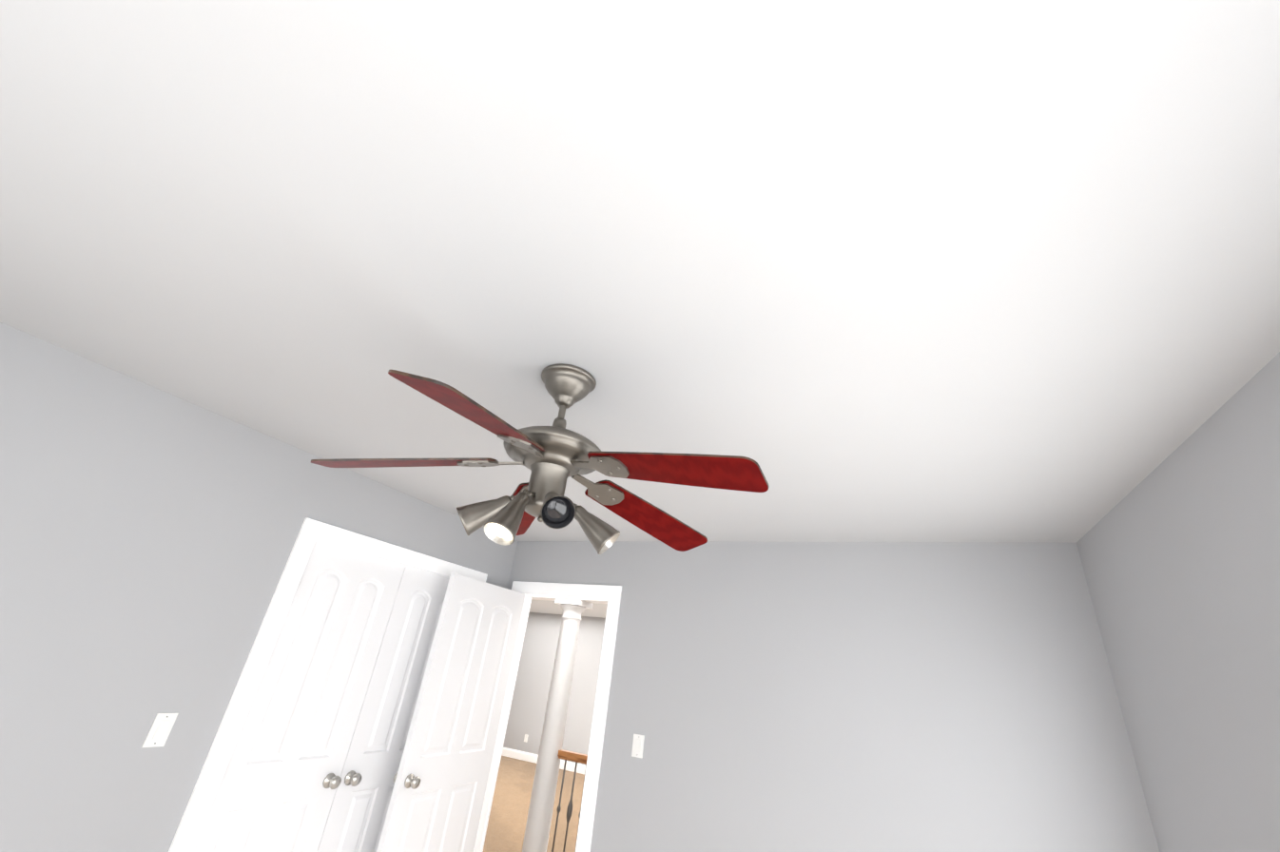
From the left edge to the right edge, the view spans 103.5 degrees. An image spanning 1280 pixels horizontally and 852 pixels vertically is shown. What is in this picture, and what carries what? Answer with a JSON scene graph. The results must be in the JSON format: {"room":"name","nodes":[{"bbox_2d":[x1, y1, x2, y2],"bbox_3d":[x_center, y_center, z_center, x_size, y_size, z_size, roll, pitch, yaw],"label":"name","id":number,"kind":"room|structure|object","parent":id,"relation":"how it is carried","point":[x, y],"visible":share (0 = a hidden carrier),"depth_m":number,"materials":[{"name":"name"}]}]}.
{"room":"bedroom","nodes":[
{"label":"bedroom","id":0,"kind":"room"},
{"bbox_2d":[0,322,517,851],"bbox_3d":[-2.053,1.095,1.877,0.120,2.440,4.230,-6,-29,25],"label":"wall","id":1,"kind":"structure","parent":0,"point":[148,533],"depth_m":1.96,"materials":[{"name":"grey paint"}]},
{"bbox_2d":[141,713,178,747],"bbox_3d":[-1.907,1.210,2.007,0.012,0.117,0.072,-6,-29,25],"label":"light switch","id":2,"kind":"object","parent":1,"relation":"attached to","point":[160,729],"visible":1,"depth_m":2.00,"materials":[{"name":"white plastic"}]},
{"bbox_2d":[193,540,405,851],"bbox_3d":[-1.675,1.629,2.422,0.099,2.028,0.616,-6,-29,25],"label":"closet door","id":3,"kind":"structure","parent":1,"relation":"in","point":[280,784],"depth_m":2.53,"materials":[{"name":"white paint"}]},
{"bbox_2d":[168,517,487,851],"bbox_3d":[-1.590,1.734,2.708,0.142,2.125,1.410,-6,-29,25],"label":"trim","id":4,"kind":"structure","parent":1,"relation":"attached to","point":[190,826],"depth_m":2.36,"materials":[{"name":"white wood"}]},
{"bbox_2d":[317,565,449,851],"bbox_3d":[-1.418,1.901,2.914,0.099,2.028,0.616,-6,-29,25],"label":"closet door","id":5,"kind":"structure","parent":1,"relation":"in","point":[358,813],"depth_m":2.90,"materials":[{"name":"white paint"}]},
{"bbox_2d":[482,756,584,851],"bbox_3d":[-1.645,3.518,3.880,8.880,0.050,9.890,-6,-29,25],"label":"floor","id":6,"kind":"structure","parent":0,"point":[507,824],"depth_m":6.04,"materials":[{"name":"carpet"}]},
{"bbox_2d":[522,598,592,851],"bbox_3d":[-0.762,2.676,4.468,0.270,2.160,0.270,-6,-29,25],"label":"column","id":7,"kind":"structure","parent":6,"relation":"on","point":[541,807],"depth_m":4.39,"materials":[{"name":"white paint"}]},
{"bbox_2d":[551,749,587,851],"bbox_3d":[0.412,3.030,3.660,2.532,1.080,0.114,-6,-29,25],"label":"stair railing","id":8,"kind":"object","parent":6,"relation":"on","point":[572,756],"visible":0.1,"depth_m":4.21,"materials":[{"name":"brown wood"}]},
{"bbox_2d":[503,612,605,765],"bbox_3d":[0.521,4.555,8.312,8.880,2.440,0.120,-6,-29,25],"label":"wall","id":9,"kind":"structure","parent":0,"point":[532,686],"depth_m":9.24,"materials":[{"name":"grey paint"}]},
{"bbox_2d":[523,734,528,742],"bbox_3d":[-2.033,5.575,9.000,0.072,0.117,0.010,-6,-29,25],"label":"outlet","id":10,"kind":"object","parent":9,"relation":"attached to","point":[526,738],"visible":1,"depth_m":9.00,"materials":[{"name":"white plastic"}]},
{"bbox_2d":[501,747,585,774],"bbox_3d":[0.312,5.563,7.779,8.760,0.128,0.016,-6,-29,25],"label":"baseboard","id":11,"kind":"structure","parent":9,"relation":"attached to","point":[530,757],"depth_m":8.78,"materials":[{"name":"white wood"}]},
{"bbox_2d":[0,0,1279,618],"bbox_3d":[-1.372,1.294,4.967,8.880,0.050,9.890,-6,-29,25],"label":"ceiling","id":12,"kind":"structure","parent":0,"point":[922,270],"depth_m":1.07,"materials":[{"name":"white paint"}]},
{"bbox_2d":[310,363,769,554],"bbox_3d":[-0.242,0.093,1.501,1.239,0.582,1.263,-6,-29,25],"label":"fan","id":13,"kind":"object","parent":12,"relation":"hanging from","point":[555,455],"visible":1,"depth_m":1.41,"materials":[{"name":"red wood"}]},
{"bbox_2d":[531,597,607,603],"bbox_3d":[-1.252,1.651,5.290,8.760,0.280,0.200,-6,-29,25],"label":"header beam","id":14,"kind":"structure","parent":12,"relation":"attached to","point":[553,599],"depth_m":4.97,"materials":[{"name":"white paint"}]},
{"bbox_2d":[507,541,1159,851],"bbox_3d":[0.513,1.879,2.837,3.800,2.440,0.120,-6,-29,25],"label":"wall","id":15,"kind":"structure","parent":0,"point":[863,696],"depth_m":2.67,"materials":[{"name":"grey paint"}]},
{"bbox_2d":[376,573,524,851],"bbox_3d":[-1.146,2.011,3.070,0.163,2.028,0.764,-5,-29,24],"label":"open entry door","id":16,"kind":"structure","parent":15,"relation":"in","point":[440,782],"depth_m":3.11,"materials":[{"name":"white paint"}]},
{"bbox_2d":[473,581,621,851],"bbox_3d":[-0.638,2.137,3.294,0.940,2.125,0.160,-6,-29,25],"label":"door frame","id":17,"kind":"structure","parent":15,"relation":"attached to","point":[610,595],"depth_m":3.37,"materials":[{"name":"white wood"}]},
{"bbox_2d":[631,733,644,758],"bbox_3d":[-0.013,1.910,3.011,0.072,0.117,0.012,-6,-29,25],"label":"light switch","id":18,"kind":"object","parent":15,"relation":"attached to","point":[638,746],"visible":1,"depth_m":3.01,"materials":[{"name":"white plastic"}]},
{"bbox_2d":[1076,351,1279,851],"bbox_3d":[1.270,0.749,0.334,0.120,2.440,4.230,-6,-29,25],"label":"wall","id":19,"kind":"structure","parent":0,"point":[1178,548],"depth_m":1.59,"materials":[{"name":"grey paint"}]}
]}

